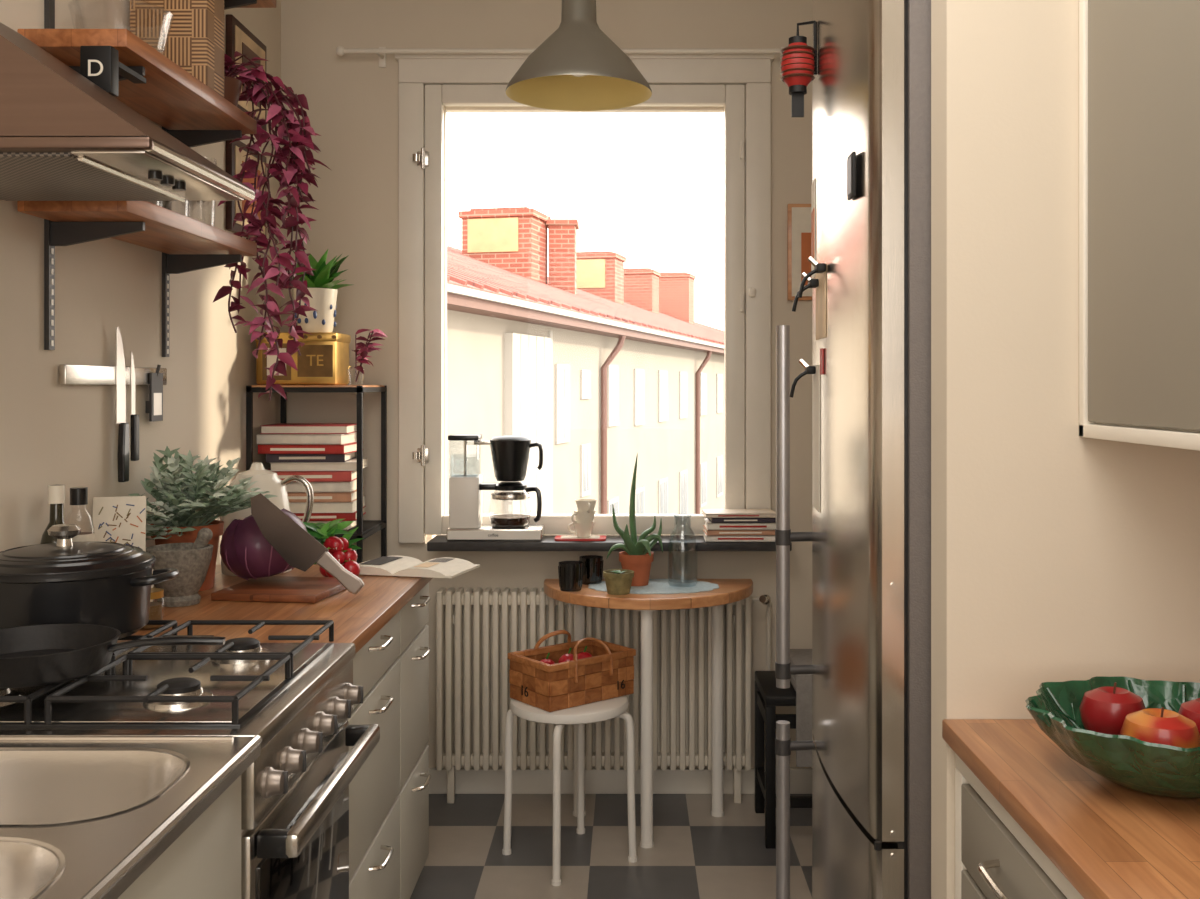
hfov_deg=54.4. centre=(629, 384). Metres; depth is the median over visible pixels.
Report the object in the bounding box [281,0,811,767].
wall
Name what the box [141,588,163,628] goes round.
spice jar
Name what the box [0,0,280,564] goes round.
wall
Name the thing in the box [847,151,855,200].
magnet
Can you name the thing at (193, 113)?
wall shelf
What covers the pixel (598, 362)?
apartment building
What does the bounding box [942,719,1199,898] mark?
countertop
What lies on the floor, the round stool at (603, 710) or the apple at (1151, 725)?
the round stool at (603, 710)
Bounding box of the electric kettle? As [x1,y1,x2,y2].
[218,462,313,575]
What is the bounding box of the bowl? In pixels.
[1025,676,1199,797]
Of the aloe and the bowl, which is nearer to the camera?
the bowl
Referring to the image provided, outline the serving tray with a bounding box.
[554,535,605,540]
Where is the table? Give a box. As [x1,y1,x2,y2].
[544,579,752,847]
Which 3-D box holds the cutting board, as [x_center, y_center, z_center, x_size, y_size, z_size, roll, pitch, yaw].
[-0.827,0.490,2.805,0.255,0.018,0.250,0,0,8]
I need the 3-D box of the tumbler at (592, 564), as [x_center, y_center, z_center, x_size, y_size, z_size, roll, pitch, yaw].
[-0.125,0.597,3.760,0.076,0.085,0.076,0,0,45]
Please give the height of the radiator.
0.715 m
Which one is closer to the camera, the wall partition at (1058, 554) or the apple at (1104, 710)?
the apple at (1104, 710)
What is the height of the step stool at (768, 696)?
0.460 m
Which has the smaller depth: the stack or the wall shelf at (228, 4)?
the wall shelf at (228, 4)
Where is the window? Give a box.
[395,53,773,542]
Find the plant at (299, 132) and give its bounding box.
[213,45,331,399]
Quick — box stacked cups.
[568,499,596,536]
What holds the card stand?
on the countertop at (357, 618)
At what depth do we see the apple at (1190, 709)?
1.48 m
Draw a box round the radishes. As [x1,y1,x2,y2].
[303,519,363,576]
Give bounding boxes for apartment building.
[447,207,723,513]
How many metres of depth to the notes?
2.31 m
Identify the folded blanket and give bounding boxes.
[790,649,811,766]
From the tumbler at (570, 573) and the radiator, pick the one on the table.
the tumbler at (570, 573)
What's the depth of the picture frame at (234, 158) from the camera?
3.50 m
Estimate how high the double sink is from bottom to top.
0.905 m
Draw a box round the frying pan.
[0,623,225,688]
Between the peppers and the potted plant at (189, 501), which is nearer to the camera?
the potted plant at (189, 501)
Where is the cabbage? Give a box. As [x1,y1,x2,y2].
[220,508,306,579]
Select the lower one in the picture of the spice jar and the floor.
the floor
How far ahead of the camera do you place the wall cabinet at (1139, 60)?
1.55 m
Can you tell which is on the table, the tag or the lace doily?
the lace doily
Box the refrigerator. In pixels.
[775,0,930,898]
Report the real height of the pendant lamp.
0.641 m
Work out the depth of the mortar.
2.62 m
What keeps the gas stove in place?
on the floor
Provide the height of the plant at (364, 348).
0.175 m
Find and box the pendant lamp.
[506,0,651,110]
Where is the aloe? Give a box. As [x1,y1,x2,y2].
[607,453,662,585]
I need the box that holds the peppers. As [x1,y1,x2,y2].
[540,646,592,664]
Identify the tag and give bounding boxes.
[80,46,145,96]
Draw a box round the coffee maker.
[446,434,544,540]
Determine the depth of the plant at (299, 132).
3.10 m
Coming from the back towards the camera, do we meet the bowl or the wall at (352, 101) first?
the wall at (352, 101)
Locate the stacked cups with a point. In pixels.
(583, 525)
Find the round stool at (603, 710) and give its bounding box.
[502,695,637,885]
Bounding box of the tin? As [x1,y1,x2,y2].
[255,332,350,384]
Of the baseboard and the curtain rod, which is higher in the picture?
the curtain rod
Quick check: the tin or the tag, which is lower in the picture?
the tin
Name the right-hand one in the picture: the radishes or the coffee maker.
the coffee maker
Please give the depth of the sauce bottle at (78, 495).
2.42 m
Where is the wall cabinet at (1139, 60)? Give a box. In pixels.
[1079,0,1199,450]
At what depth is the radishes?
3.00 m
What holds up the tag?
attached to the wall shelf at (193, 113)
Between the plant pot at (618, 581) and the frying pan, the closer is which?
the frying pan
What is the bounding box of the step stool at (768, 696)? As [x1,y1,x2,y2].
[755,671,811,848]
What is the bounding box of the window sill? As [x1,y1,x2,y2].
[427,535,791,550]
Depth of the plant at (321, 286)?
3.70 m
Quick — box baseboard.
[429,768,811,793]
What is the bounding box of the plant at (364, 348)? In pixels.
[352,329,386,381]
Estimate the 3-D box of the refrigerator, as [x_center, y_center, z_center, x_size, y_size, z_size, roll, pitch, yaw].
[0.653,0.225,2.187,0.694,2.350,0.667,0,0,0]
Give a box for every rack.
[59,364,166,421]
[246,385,386,563]
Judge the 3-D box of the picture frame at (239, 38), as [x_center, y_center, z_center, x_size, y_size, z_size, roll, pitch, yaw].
[-1.188,-0.960,3.625,0.025,0.280,0.330,0,0,0]
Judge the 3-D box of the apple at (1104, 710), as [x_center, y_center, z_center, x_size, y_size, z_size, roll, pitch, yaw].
[0.640,0.436,1.545,0.084,0.084,0.084,0,0,0]
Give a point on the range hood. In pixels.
(64, 137)
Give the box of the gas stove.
[0,620,379,898]
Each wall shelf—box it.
[17,29,256,147]
[17,201,256,273]
[224,0,275,9]
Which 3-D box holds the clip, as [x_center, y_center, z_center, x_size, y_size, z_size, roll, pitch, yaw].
[0.345,-0.109,2.280,0.056,0.269,0.196,0,0,0]
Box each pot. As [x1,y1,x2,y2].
[0,524,178,638]
[603,569,633,594]
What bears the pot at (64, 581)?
on the gas stove
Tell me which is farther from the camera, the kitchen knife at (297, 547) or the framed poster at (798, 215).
the framed poster at (798, 215)
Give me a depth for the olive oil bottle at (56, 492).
2.33 m
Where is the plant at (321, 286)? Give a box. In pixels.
[279,249,351,331]
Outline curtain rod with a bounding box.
[336,46,784,67]
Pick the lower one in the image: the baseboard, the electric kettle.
the baseboard
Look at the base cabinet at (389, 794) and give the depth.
2.78 m
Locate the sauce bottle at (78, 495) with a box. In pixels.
[70,487,94,541]
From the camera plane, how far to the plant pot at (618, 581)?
3.55 m
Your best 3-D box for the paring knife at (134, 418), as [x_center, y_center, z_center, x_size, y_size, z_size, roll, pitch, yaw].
[-1.175,0.050,2.771,0.014,0.260,0.023,0,0,0]
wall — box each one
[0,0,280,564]
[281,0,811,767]
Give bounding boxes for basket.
[508,630,635,711]
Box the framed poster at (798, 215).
[787,204,811,300]
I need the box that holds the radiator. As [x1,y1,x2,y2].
[435,587,771,802]
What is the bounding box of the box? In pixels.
[130,0,223,96]
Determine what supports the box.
on the wall shelf at (193, 113)
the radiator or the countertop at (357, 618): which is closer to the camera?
the countertop at (357, 618)
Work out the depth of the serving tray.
3.86 m
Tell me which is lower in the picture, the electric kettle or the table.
the table
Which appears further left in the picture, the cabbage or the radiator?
the cabbage
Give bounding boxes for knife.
[116,326,128,481]
[130,351,138,460]
[251,493,363,593]
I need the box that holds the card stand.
[92,496,145,551]
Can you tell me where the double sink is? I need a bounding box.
[0,735,261,898]
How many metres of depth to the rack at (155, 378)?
2.74 m
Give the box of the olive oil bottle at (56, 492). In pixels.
[40,484,72,543]
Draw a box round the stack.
[257,423,367,529]
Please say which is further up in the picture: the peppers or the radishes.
the radishes
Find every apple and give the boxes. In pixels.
[1079,682,1145,734]
[1120,707,1199,747]
[1178,698,1199,733]
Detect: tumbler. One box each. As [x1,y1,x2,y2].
[558,561,582,591]
[579,555,603,584]
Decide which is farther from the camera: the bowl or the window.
the window
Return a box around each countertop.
[117,565,432,653]
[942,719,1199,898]
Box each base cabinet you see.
[347,582,430,898]
[955,753,1083,898]
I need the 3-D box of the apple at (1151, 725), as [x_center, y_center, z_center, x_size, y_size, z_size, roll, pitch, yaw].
[0.648,0.438,1.425,0.092,0.087,0.092,0,0,0]
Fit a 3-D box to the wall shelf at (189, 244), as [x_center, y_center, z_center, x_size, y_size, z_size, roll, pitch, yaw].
[-1.083,-0.329,2.655,0.215,0.086,0.790,0,0,0]
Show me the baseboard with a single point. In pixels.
(471, 781)
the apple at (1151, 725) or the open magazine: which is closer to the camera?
the apple at (1151, 725)
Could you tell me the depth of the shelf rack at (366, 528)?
3.61 m
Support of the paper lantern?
attached to the refrigerator
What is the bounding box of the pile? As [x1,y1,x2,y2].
[702,509,775,541]
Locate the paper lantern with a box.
[780,21,816,116]
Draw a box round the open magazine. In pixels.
[359,556,479,577]
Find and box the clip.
[789,256,825,397]
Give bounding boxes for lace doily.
[588,579,718,593]
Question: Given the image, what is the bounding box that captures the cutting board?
[211,576,345,602]
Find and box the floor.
[410,794,811,898]
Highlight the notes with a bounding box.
[811,178,825,512]
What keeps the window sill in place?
attached to the wall at (352, 101)
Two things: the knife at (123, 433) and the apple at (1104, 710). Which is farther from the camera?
the knife at (123, 433)
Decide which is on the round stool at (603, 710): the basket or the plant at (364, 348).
the basket
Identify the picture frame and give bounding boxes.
[226,14,265,130]
[226,139,265,241]
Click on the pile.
(721, 525)
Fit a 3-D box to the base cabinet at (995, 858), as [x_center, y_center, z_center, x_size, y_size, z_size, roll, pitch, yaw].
[0.758,0.966,0.973,0.620,0.868,1.546,0,0,0]
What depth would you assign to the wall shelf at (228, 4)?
3.12 m
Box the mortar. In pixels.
[146,528,212,606]
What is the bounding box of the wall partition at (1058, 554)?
[931,0,1199,898]
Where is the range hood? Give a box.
[0,22,254,201]
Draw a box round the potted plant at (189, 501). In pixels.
[128,446,276,591]

